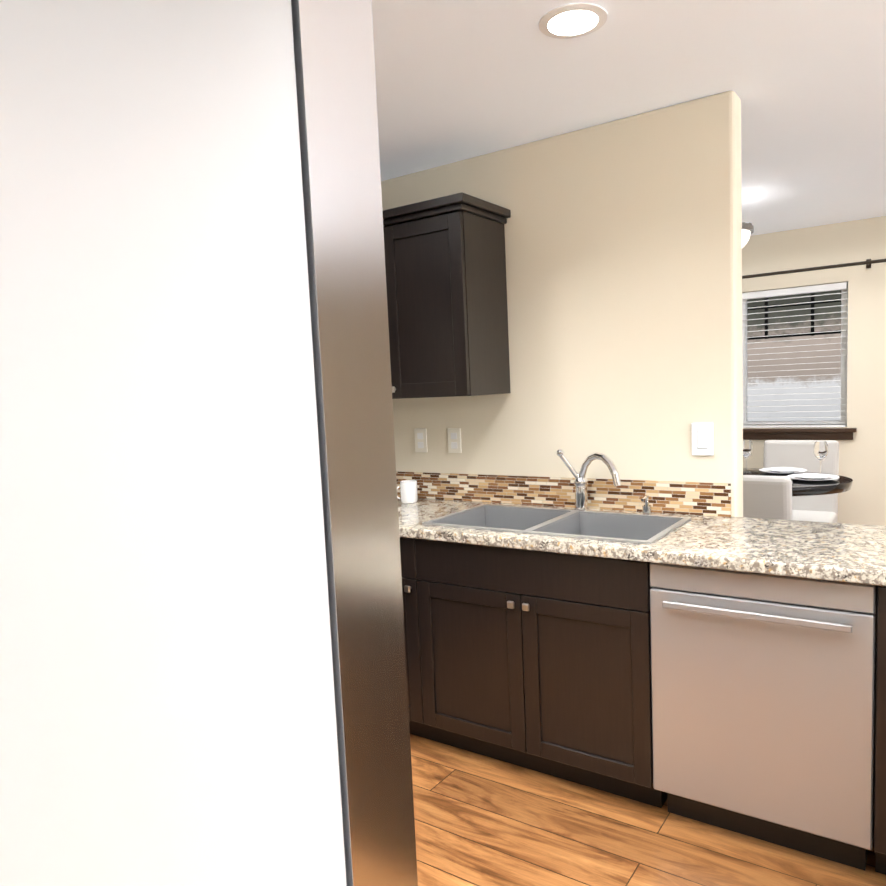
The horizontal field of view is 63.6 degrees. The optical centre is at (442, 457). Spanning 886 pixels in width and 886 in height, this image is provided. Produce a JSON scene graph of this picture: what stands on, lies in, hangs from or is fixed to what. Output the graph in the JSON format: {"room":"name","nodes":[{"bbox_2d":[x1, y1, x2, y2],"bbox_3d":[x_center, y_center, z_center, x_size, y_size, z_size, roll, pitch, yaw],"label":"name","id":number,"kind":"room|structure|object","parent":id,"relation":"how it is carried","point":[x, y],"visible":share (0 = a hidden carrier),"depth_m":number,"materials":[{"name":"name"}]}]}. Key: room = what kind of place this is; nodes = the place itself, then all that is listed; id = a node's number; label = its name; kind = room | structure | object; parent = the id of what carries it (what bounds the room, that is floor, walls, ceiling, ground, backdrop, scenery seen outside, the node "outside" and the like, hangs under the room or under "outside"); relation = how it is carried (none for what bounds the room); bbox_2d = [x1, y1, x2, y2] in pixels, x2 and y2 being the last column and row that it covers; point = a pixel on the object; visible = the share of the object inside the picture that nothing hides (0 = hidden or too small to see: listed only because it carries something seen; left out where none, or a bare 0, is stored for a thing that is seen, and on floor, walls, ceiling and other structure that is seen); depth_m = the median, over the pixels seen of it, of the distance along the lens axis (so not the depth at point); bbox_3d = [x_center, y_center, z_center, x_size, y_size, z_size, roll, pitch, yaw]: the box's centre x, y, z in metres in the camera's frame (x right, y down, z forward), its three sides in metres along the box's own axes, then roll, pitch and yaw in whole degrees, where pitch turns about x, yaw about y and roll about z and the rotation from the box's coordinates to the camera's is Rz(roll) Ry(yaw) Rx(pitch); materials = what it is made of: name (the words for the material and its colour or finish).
{"room":"kitchen","nodes":[
{"label":"kitchen","id":0,"kind":"room"},
{"bbox_2d":[381,91,742,516],"bbox_3d":[0.255,-0.114,3.274,2.090,2.440,0.120,1,7,35],"label":"wall","id":1,"kind":"structure","parent":0,"point":[623,245],"depth_m":2.84,"materials":[{"name":"beige paint"}]},
{"bbox_2d":[383,212,402,398],"bbox_3d":[-0.312,-0.644,3.270,0.480,0.747,0.410,1,7,35],"label":"upper cabinet","id":2,"kind":"object","parent":1,"relation":"attached to","point":[389,229],"depth_m":3.03,"materials":[{"name":"black wood"}]},
{"bbox_2d":[391,200,510,397],"bbox_3d":[-0.007,-0.641,3.097,0.458,0.747,0.348,1,7,35],"label":"upper cabinet","id":3,"kind":"object","parent":1,"relation":"attached to","point":[445,268],"depth_m":2.93,"materials":[{"name":"black wood"}]},
{"bbox_2d":[691,423,713,455],"bbox_3d":[0.978,-0.070,2.695,0.080,0.124,0.013,1,7,35],"label":"switch plate","id":4,"kind":"object","parent":1,"relation":"attached to","point":[702,439],"visible":1,"depth_m":2.69,"materials":[{"name":"white plastic"}]},
{"bbox_2d":[371,0,885,235],"bbox_3d":[1.992,-1.315,1.783,6.900,0.080,6.300,1,7,35],"label":"ceiling","id":5,"kind":"structure","parent":0,"point":[460,80],"depth_m":2.42,"materials":[{"name":"paint"}]},
{"bbox_2d":[538,3,607,38],"bbox_3d":[0.362,-1.215,1.993,0.189,0.007,0.189,0,6,26],"label":"recessed light","id":6,"kind":"object","parent":5,"relation":"in","point":[572,20],"visible":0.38,"depth_m":1.96,"materials":[{"name":"white plastic"}]},
{"bbox_2d":[742,222,753,247],"bbox_3d":[1.576,-1.319,4.123,0.399,0.328,0.398,1,7,35],"label":"dining pendant light","id":7,"kind":"object","parent":5,"relation":"hanging from","point":[748,231],"visible":0.08,"depth_m":4.00,"materials":[{"name":"white glass"}]},
{"bbox_2d":[410,734,885,885],"bbox_3d":[2.107,1.180,2.027,6.900,0.060,6.300,1,7,35],"label":"floor","id":8,"kind":"structure","parent":0,"point":[481,820],"depth_m":2.25,"materials":[{"name":"brown wood"}]},
{"bbox_2d":[0,0,417,885],"bbox_3d":[-0.567,0.508,0.663,0.880,1.787,0.848,1,7,35],"label":"refrigerator","id":9,"kind":"object","parent":8,"relation":"on","point":[202,662],"visible":1,"depth_m":0.47,"materials":[{"name":"white metal"}]},
{"bbox_2d":[400,537,511,740],"bbox_3d":[-0.099,0.706,3.139,0.510,0.868,0.669,1,7,35],"label":"base cabinet","id":10,"kind":"object","parent":8,"relation":"on","point":[422,560],"depth_m":2.79,"materials":[{"name":"black wood"}]},
{"bbox_2d":[396,471,885,585],"bbox_3d":[0.080,0.323,1.630,3.677,0.163,3.200,1,7,35],"label":"countertop","id":11,"kind":"structure","parent":10,"relation":"on","point":[712,533],"depth_m":2.49,"materials":[{"name":"stone"}]},
{"bbox_2d":[397,480,417,502],"bbox_3d":[-0.164,0.159,3.345,0.081,0.100,0.094,1,7,35],"label":"mug","id":12,"kind":"object","parent":11,"relation":"on","point":[408,491],"visible":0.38,"depth_m":3.29,"materials":[{"name":"white ceramic"}]},
{"bbox_2d":[422,504,690,543],"bbox_3d":[0.424,0.335,2.732,0.906,0.196,0.456,1,7,35],"label":"sink","id":13,"kind":"object","parent":11,"relation":"in","point":[630,528],"visible":0.35,"depth_m":2.82,"materials":[{"name":"silver metal"}]},
{"bbox_2d":[556,449,620,510],"bbox_3d":[0.594,0.092,2.867,0.290,0.256,0.134,1,7,35],"label":"faucet","id":14,"kind":"object","parent":11,"relation":"on","point":[581,493],"visible":1,"depth_m":2.91,"materials":[{"name":"silver metal"}]},
{"bbox_2d":[641,495,651,514],"bbox_3d":[0.782,0.183,2.762,0.034,0.078,0.067,1,7,35],"label":"soap dispenser","id":15,"kind":"object","parent":11,"relation":"on","point":[646,509],"visible":0.88,"depth_m":2.77,"materials":[{"name":"silver metal"}]},
{"bbox_2d":[428,549,666,807],"bbox_3d":[0.436,0.802,2.820,0.977,0.690,0.607,1,7,35],"label":"base cabinet","id":16,"kind":"object","parent":8,"relation":"on","point":[539,661],"depth_m":2.49,"materials":[{"name":"black wood"}]},
{"bbox_2d":[649,562,877,870],"bbox_3d":[1.061,0.736,2.320,0.608,0.862,0.580,1,7,35],"label":"dishwasher","id":17,"kind":"object","parent":8,"relation":"on","point":[764,707],"visible":0.96,"depth_m":2.09,"materials":[{"name":"grey metal"}]},
{"bbox_2d":[743,475,792,519],"bbox_3d":[1.546,0.535,3.627,0.470,0.962,0.540,1,7,35],"label":"dining chair","id":18,"kind":"object","parent":8,"relation":"on","point":[767,497],"visible":0.08,"depth_m":3.30,"materials":[{"name":"grey"}]},
{"bbox_2d":[743,468,852,495],"bbox_3d":[1.622,0.520,4.477,1.640,0.820,0.950,1,7,35],"label":"dining table","id":19,"kind":"object","parent":8,"relation":"on","point":[841,484],"visible":0.06,"depth_m":3.90,"materials":[{"name":"black wood"}]},
{"bbox_2d":[743,440,839,482],"bbox_3d":[1.598,0.012,4.428,1.510,0.200,0.810,1,7,35],"label":"tableware","id":20,"kind":"object","parent":19,"relation":"on","point":[820,450],"visible":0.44,"depth_m":4.19,"materials":[{"name":"white"}]},
{"bbox_2d":[763,440,838,522],"bbox_3d":[2.383,0.378,4.838,0.470,0.962,0.540,1,7,35],"label":"dining chair","id":21,"kind":"object","parent":8,"relation":"on","point":[798,454],"visible":0.33,"depth_m":4.90,"materials":[{"name":"grey"}]},
{"bbox_2d":[742,216,885,525],"bbox_3d":[3.788,-0.389,4.421,6.600,2.440,0.150,1,7,35],"label":"wall","id":22,"kind":"structure","parent":0,"point":[862,466],"depth_m":4.95,"materials":[{"name":"beige paint"}]},
{"bbox_2d":[742,282,847,427],"bbox_3d":[2.273,-0.735,5.429,1.410,1.010,0.060,1,7,35],"label":"window","id":23,"kind":"structure","parent":22,"relation":"in","point":[820,383],"depth_m":5.22,"materials":[{"name":"white plastic"}]},
{"bbox_2d":[742,282,846,427],"bbox_3d":[2.242,-0.729,5.383,1.390,1.001,0.044,1,7,35],"label":"window blinds","id":24,"kind":"object","parent":23,"relation":"attached to","point":[799,290],"visible":0.56,"depth_m":5.15,"materials":[{"name":"white plastic"}]},
{"bbox_2d":[743,428,856,439],"bbox_3d":[2.255,-0.182,5.419,1.530,0.083,0.095,1,7,35],"label":"window sill","id":25,"kind":"structure","parent":22,"relation":"attached to","point":[797,433],"depth_m":5.17,"materials":[{"name":"brown wood"}]},
{"bbox_2d":[742,259,885,278],"bbox_3d":[2.152,-1.323,5.278,2.064,0.060,0.094,1,7,35],"label":"curtain rod","id":26,"kind":"object","parent":22,"relation":"attached to","point":[868,262],"visible":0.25,"depth_m":4.93,"materials":[{"name":"brown metal"}]},
{"bbox_3d":[-0.730,-0.122,3.819,0.150,2.440,6.300,1,7,35],"label":"wall","id":27,"kind":"structure","parent":0,"visible":0},
{"bbox_2d":[414,428,427,452],"bbox_3d":[-0.108,-0.084,3.446,0.072,0.116,0.008,1,7,35],"label":"electrical outlet plate","id":28,"kind":"object","parent":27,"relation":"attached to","point":[420,434],"depth_m":3.44,"materials":[{"name":"white plastic"}]},
{"bbox_2d":[448,428,461,452],"bbox_3d":[0.053,-0.081,3.335,0.072,0.116,0.008,1,7,35],"label":"electrical outlet plate","id":29,"kind":"object","parent":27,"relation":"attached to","point":[454,440],"depth_m":3.33,"materials":[{"name":"white plastic"}]}
]}

